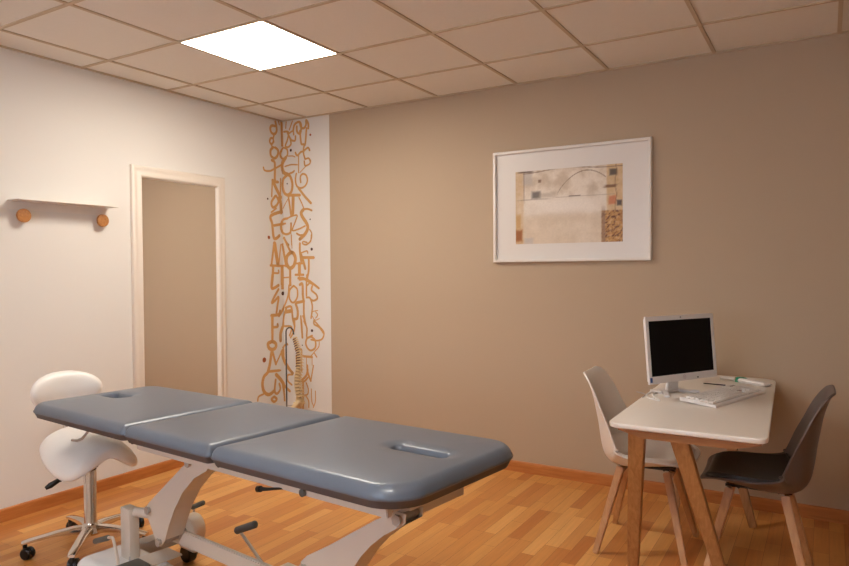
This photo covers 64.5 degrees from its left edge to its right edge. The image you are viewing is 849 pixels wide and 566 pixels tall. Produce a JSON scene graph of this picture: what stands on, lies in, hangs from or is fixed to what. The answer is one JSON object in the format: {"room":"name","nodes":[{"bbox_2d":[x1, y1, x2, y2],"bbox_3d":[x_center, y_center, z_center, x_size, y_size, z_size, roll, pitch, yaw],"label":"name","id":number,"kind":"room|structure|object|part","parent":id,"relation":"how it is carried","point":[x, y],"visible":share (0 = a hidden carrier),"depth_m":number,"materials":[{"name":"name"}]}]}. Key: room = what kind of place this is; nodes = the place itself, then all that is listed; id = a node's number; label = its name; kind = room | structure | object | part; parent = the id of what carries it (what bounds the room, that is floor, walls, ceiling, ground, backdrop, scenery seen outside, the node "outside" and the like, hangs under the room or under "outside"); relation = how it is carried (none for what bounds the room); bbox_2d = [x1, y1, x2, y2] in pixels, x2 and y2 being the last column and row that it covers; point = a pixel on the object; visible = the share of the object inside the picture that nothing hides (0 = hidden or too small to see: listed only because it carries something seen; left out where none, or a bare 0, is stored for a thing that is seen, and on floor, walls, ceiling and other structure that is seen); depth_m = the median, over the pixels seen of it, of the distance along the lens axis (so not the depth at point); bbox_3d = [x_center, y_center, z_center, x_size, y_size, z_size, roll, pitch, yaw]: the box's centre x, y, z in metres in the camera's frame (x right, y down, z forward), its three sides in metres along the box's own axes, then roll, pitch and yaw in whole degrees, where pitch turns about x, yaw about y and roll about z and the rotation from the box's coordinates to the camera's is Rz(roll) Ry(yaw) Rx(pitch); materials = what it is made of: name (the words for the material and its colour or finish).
{"room":"examination room","nodes":[
{"label":"examination room","id":0,"kind":"room"},
{"bbox_2d":[0,47,284,508],"bbox_3d":[-2.555,-0.041,3.253,0.100,2.675,5.500,0,1,31],"label":"wall","id":1,"kind":"structure","parent":0,"point":[70,134],"depth_m":4.06,"materials":[{"name":"white paint"}]},
{"bbox_2d":[8,198,117,226],"bbox_3d":[-2.056,-0.397,3.870,0.119,0.122,0.595,0,1,31],"label":"wall shelf","id":2,"kind":"object","parent":1,"relation":"attached to","point":[23,206],"visible":1,"depth_m":3.85,"materials":[{"name":"white paint"}]},
{"bbox_3d":[-2.204,-0.369,3.691,0.044,0.076,0.076,0,1,31],"label":"knob","id":3,"kind":"part","parent":2,"relation":"part of","materials":[{"name":"brown wood"}]},
{"bbox_3d":[-2.056,-0.432,3.869,0.119,0.050,0.595,0,1,31],"label":"shelf plate","id":4,"kind":"part","parent":2,"relation":"part of","materials":[{"name":"white paint"}]},
{"bbox_3d":[-1.963,-0.379,4.093,0.044,0.076,0.076,0,1,31],"label":"knob","id":5,"kind":"part","parent":2,"relation":"part of","materials":[{"name":"brown wood"}]},
{"bbox_2d":[0,459,183,522],"bbox_3d":[-2.498,1.262,3.251,0.013,0.070,5.300,0,1,31],"label":"baseboard","id":6,"kind":"structure","parent":1,"relation":"attached to","point":[25,508],"depth_m":3.99,"materials":[{"name":"brown wood"}]},
{"bbox_2d":[129,164,226,396],"bbox_3d":[-1.660,0.070,4.622,0.030,1.666,0.773,0,1,31],"label":"door","id":7,"kind":"structure","parent":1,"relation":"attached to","point":[178,241],"depth_m":4.59,"materials":[{"name":"beige paint"}]},
{"bbox_2d":[0,0,848,121],"bbox_3d":[0.312,-1.301,1.508,6.800,0.122,5.500,0,1,31],"label":"ceiling","id":8,"kind":"structure","parent":0,"point":[388,52],"depth_m":3.53,"materials":[{"name":"tile"}]},
{"bbox_2d":[182,21,335,69],"bbox_3d":[-0.891,-1.292,3.663,0.598,0.028,0.598,0,1,31],"label":"recessed light","id":9,"kind":"object","parent":8,"relation":"in","point":[261,45],"visible":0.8,"depth_m":3.63,"materials":[{"name":"white plastic"}]},
{"bbox_2d":[0,467,848,565],"bbox_3d":[0.329,1.352,1.562,6.800,0.080,5.500,0,1,31],"label":"floor","id":10,"kind":"structure","parent":0,"point":[504,517],"depth_m":3.48,"materials":[{"name":"brown wood"}]},
{"bbox_2d":[20,370,148,565],"bbox_3d":[-1.647,0.863,3.303,0.567,0.853,0.572,1,1,39],"label":"stool","id":11,"kind":"object","parent":10,"relation":"on","point":[67,460],"visible":0.85,"depth_m":3.23,"materials":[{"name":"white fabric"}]},
{"bbox_3d":[-1.772,1.202,3.213,0.262,0.046,0.052,-1,1,-29],"label":"leg","id":12,"kind":"part","parent":11,"relation":"part of","materials":[{"name":"silver metal"}]},
{"bbox_3d":[-1.725,0.928,3.215,0.159,0.092,0.027,-1,1,-34],"label":"height lever","id":13,"kind":"part","parent":11,"relation":"part of","materials":[{"name":"black plastic"}]},
{"bbox_3d":[-1.789,0.528,3.335,0.117,0.184,0.340,1,1,39],"label":"backrest","id":14,"kind":"part","parent":11,"relation":"part of","materials":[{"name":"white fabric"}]},
{"bbox_3d":[-1.748,1.198,3.401,0.262,0.046,0.052,1,2,43],"label":"leg","id":15,"kind":"part","parent":11,"relation":"part of","materials":[{"name":"silver metal"}]},
{"bbox_3d":[-1.601,1.202,3.132,0.052,0.046,0.262,-1,1,-11],"label":"leg","id":16,"kind":"part","parent":11,"relation":"part of","materials":[{"name":"silver metal"}]},
{"bbox_3d":[-1.636,0.811,3.284,0.407,0.196,0.384,1,1,39],"label":"seat","id":17,"kind":"part","parent":11,"relation":"part of","materials":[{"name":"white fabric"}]},
{"bbox_3d":[-1.562,1.196,3.436,0.052,0.046,0.262,0,1,25],"label":"leg","id":18,"kind":"part","parent":11,"relation":"part of","materials":[{"name":"silver metal"}]},
{"bbox_3d":[-1.471,1.199,3.269,0.262,0.046,0.052,0,1,7],"label":"leg","id":19,"kind":"part","parent":11,"relation":"part of","materials":[{"name":"silver metal"}]},
{"bbox_2d":[33,386,512,565],"bbox_3d":[-0.730,0.897,2.579,2.209,0.804,0.614,1,1,39],"label":"table","id":20,"kind":"object","parent":10,"relation":"on","point":[378,468],"visible":1,"depth_m":2.25,"materials":[{"name":"grey leather"}]},
{"bbox_3d":[-1.514,0.656,2.982,0.215,0.125,0.012,1,1,39],"label":"headrest lever","id":21,"kind":"part","parent":20,"relation":"part of","materials":[{"name":"metal"}]},
{"bbox_3d":[-1.277,1.101,2.766,0.092,0.118,0.012,1,1,39],"label":"foot lever","id":22,"kind":"part","parent":20,"relation":"part of","materials":[{"name":"white metal"}]},
{"bbox_3d":[-1.231,1.046,2.814,0.074,0.222,0.045,1,1,39],"label":"post","id":23,"kind":"part","parent":20,"relation":"part of","materials":[{"name":"white metal"}]},
{"bbox_2d":[33,386,252,440],"bbox_3d":[-1.261,0.556,2.995,0.854,0.081,0.614,1,1,39],"label":"cushion","id":24,"kind":"object","parent":20,"relation":"on","point":[108,414],"depth_m":2.85,"materials":[{"name":"grey leather"}]},
{"bbox_3d":[-1.104,1.143,2.811,0.115,0.008,0.135,1,1,39],"label":"plate","id":25,"kind":"part","parent":20,"relation":"part of","materials":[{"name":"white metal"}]},
{"bbox_3d":[-0.934,0.850,2.621,0.436,0.391,0.080,1,1,39],"label":"lifting arm","id":26,"kind":"part","parent":20,"relation":"part of","materials":[{"name":"white metal"}]},
{"bbox_2d":[124,402,339,463],"bbox_3d":[-0.713,0.548,2.557,0.545,0.075,0.614,1,1,39],"label":"cushion","id":27,"kind":"object","parent":20,"relation":"on","point":[195,436],"depth_m":2.43,"materials":[{"name":"grey leather"}]},
{"bbox_3d":[-0.784,1.153,2.730,0.238,0.180,0.257,1,1,39],"label":"foot lever","id":28,"kind":"part","parent":20,"relation":"part of","materials":[{"name":"white metal"}]},
{"bbox_3d":[-0.601,0.610,2.213,1.301,0.081,0.025,1,1,39],"label":"rail","id":29,"kind":"part","parent":20,"relation":"part of","materials":[{"name":"white metal"}]},
{"bbox_3d":[-0.474,0.642,2.088,0.129,0.036,0.021,0,1,33],"label":"release handle","id":30,"kind":"part","parent":20,"relation":"part of","materials":[{"name":"black plastic"}]},
{"bbox_3d":[-0.432,1.041,2.176,0.075,0.248,0.045,1,1,39],"label":"post","id":31,"kind":"part","parent":20,"relation":"part of","materials":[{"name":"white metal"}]},
{"bbox_3d":[-0.362,0.623,1.998,0.024,0.024,0.014,1,1,39],"label":"clamp knob","id":32,"kind":"part","parent":20,"relation":"part of","materials":[{"name":"grey plastic"}]},
{"bbox_2d":[211,416,512,508],"bbox_3d":[-0.184,0.540,2.134,0.806,0.080,0.614,1,1,39],"label":"cushion","id":33,"kind":"object","parent":20,"relation":"on","point":[364,462],"depth_m":1.98,"materials":[{"name":"leather"}]},
{"bbox_3d":[-0.197,0.835,2.032,0.440,0.402,0.080,1,1,39],"label":"lifting arm","id":34,"kind":"part","parent":20,"relation":"part of","materials":[{"name":"white metal"}]},
{"bbox_2d":[285,327,305,408],"bbox_3d":[-1.054,0.793,5.197,0.272,0.909,0.268,0,1,0],"label":"model","id":35,"kind":"object","parent":10,"relation":"on","point":[299,400],"visible":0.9,"depth_m":5.18},
{"bbox_3d":[-1.035,0.783,5.197,0.071,0.889,0.011,0,1,0],"label":"hooked rod","id":36,"kind":"part","parent":35,"relation":"part of","materials":[{"name":"metal"}]},
{"bbox_2d":[583,366,700,565],"bbox_3d":[1.055,0.853,3.282,0.513,0.840,0.496,0,1,28],"label":"shell chair","id":37,"kind":"object","parent":10,"relation":"on","point":[659,455],"visible":0.71,"depth_m":3.25,"materials":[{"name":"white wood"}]},
{"bbox_3d":[0.883,1.075,3.205,0.193,0.401,0.052,-1,1,-27],"label":"leg","id":38,"kind":"part","parent":37,"relation":"part of","materials":[{"name":"brown wood"}]},
{"bbox_3d":[1.026,1.068,3.476,0.052,0.401,0.193,-1,1,-7],"label":"leg","id":39,"kind":"part","parent":37,"relation":"part of","materials":[{"name":"brown wood"}]},
{"bbox_3d":[1.140,1.076,3.069,0.052,0.401,0.193,-1,1,-7],"label":"leg","id":40,"kind":"part","parent":37,"relation":"part of","materials":[{"name":"brown wood"}]},
{"bbox_3d":[1.284,1.069,3.340,0.193,0.401,0.052,-1,1,-27],"label":"leg","id":41,"kind":"part","parent":37,"relation":"part of","materials":[{"name":"brown wood"}]},
{"bbox_2d":[609,375,775,565],"bbox_3d":[1.331,0.904,3.140,0.579,0.740,1.455,0,1,31],"label":"desk","id":42,"kind":"object","parent":10,"relation":"on","point":[746,423],"visible":0.69,"depth_m":2.71,"materials":[{"name":"laminate"}]},
{"bbox_3d":[0.893,0.923,2.834,0.072,0.720,0.333,0,1,16],"label":"leg","id":43,"kind":"part","parent":42,"relation":"part of","materials":[{"name":"brown wood"}]},
{"bbox_2d":[646,391,660,400],"bbox_3d":[1.073,0.530,3.167,0.057,0.007,0.233,0,1,15],"label":"cable","id":44,"kind":"object","parent":42,"relation":"on","point":[656,399],"visible":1,"depth_m":3.13,"materials":[{"name":"white plastic"}]},
{"bbox_3d":[1.419,0.904,3.700,0.157,0.715,0.071,-1,2,-42],"label":"leg","id":45,"kind":"part","parent":42,"relation":"part of","materials":[{"name":"brown wood"}]},
{"bbox_2d":[643,313,716,396],"bbox_3d":[1.207,0.342,3.257,0.472,0.380,0.147,-1,1,-30],"label":"computer monitor","id":46,"kind":"object","parent":42,"relation":"on","point":[677,347],"visible":0.99,"depth_m":3.21,"materials":[{"name":"white plastic"}]},
{"bbox_3d":[0.997,0.588,2.554,0.510,0.036,0.044,0,1,31],"label":"rail","id":47,"kind":"part","parent":42,"relation":"part of","materials":[{"name":"brown wood"}]},
{"bbox_3d":[1.109,0.923,2.693,0.207,0.722,0.290,0,1,31],"label":"leg","id":48,"kind":"part","parent":42,"relation":"part of","materials":[{"name":"brown wood"}]},
{"bbox_2d":[680,384,764,407],"bbox_3d":[1.389,0.518,3.120,0.500,0.032,0.165,-1,2,-41],"label":"keyboard","id":49,"kind":"object","parent":42,"relation":"on","point":[728,394],"visible":1,"depth_m":3.06,"materials":[{"name":"white plastic"}]},
{"bbox_2d":[720,376,735,380],"bbox_3d":[1.637,0.511,3.609,0.095,0.022,0.022,1,1,39],"label":"marker pen","id":50,"kind":"object","parent":42,"relation":"on","point":[721,377],"visible":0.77,"depth_m":3.61,"materials":[{"name":"white plastic"}]},
{"bbox_3d":[1.639,0.903,3.574,0.063,0.720,0.274,-1,1,-35],"label":"leg","id":51,"kind":"part","parent":42,"relation":"part of","materials":[{"name":"brown wood"}]},
{"bbox_2d":[737,378,771,386],"bbox_3d":[1.702,0.513,3.477,0.058,0.022,0.174,-1,1,-21],"label":"glasses case","id":52,"kind":"object","parent":42,"relation":"on","point":[741,380],"visible":1,"depth_m":3.45,"materials":[{"name":"white plastic"}]},
{"bbox_2d":[700,385,835,565],"bbox_3d":[1.484,0.857,2.923,0.513,0.840,0.496,0,1,30],"label":"shell chair","id":53,"kind":"object","parent":10,"relation":"on","point":[788,472],"visible":0.98,"depth_m":2.88,"materials":[{"name":"grey plastic"}]},
{"bbox_3d":[1.256,1.079,2.882,0.193,0.401,0.052,-1,1,-25],"label":"leg","id":54,"kind":"part","parent":53,"relation":"part of","materials":[{"name":"brown wood"}]},
{"bbox_3d":[1.409,1.072,3.148,0.052,0.401,0.193,0,1,-5],"label":"leg","id":55,"kind":"part","parent":53,"relation":"part of","materials":[{"name":"brown wood"}]},
{"bbox_3d":[1.509,1.080,2.737,0.052,0.401,0.193,0,1,-5],"label":"leg","id":56,"kind":"part","parent":53,"relation":"part of","materials":[{"name":"brown wood"}]},
{"bbox_3d":[1.662,1.074,3.003,0.193,0.401,0.052,-1,1,-25],"label":"leg","id":57,"kind":"part","parent":53,"relation":"part of","materials":[{"name":"brown wood"}]},
{"bbox_2d":[282,33,848,510],"bbox_3d":[1.706,-0.081,3.851,6.600,2.675,0.100,0,1,31],"label":"wall","id":58,"kind":"structure","parent":0,"point":[420,323],"depth_m":4.25,"materials":[{"name":"beige paint"}]},
{"bbox_2d":[257,119,324,408],"bbox_3d":[-1.050,-0.144,5.257,0.425,2.323,0.319,0,1,31],"label":"wall decal","id":59,"kind":"object","parent":58,"relation":"attached to","point":[279,197],"depth_m":5.41,"materials":[{"name":"paint"}]},
{"bbox_2d":[493,137,651,261],"bbox_3d":[0.905,-0.500,4.243,1.025,0.728,0.030,0,1,31],"label":"framed picture","id":60,"kind":"object","parent":58,"relation":"attached to","point":[587,201],"visible":1,"depth_m":4.22,"materials":[{"name":"white paper"}]},
{"bbox_2d":[516,163,622,243],"bbox_3d":[0.900,-0.490,4.251,0.698,0.473,0.001,0,1,31],"label":"print","id":61,"kind":"object","parent":60,"relation":"attached to","point":[585,203],"depth_m":4.24},
{"bbox_2d":[503,460,848,524],"bbox_3d":[1.691,1.222,3.825,6.587,0.070,0.013,0,1,31],"label":"baseboard","id":62,"kind":"structure","parent":58,"relation":"attached to","point":[840,516],"depth_m":3.98,"materials":[{"name":"brown wood"}]}
]}

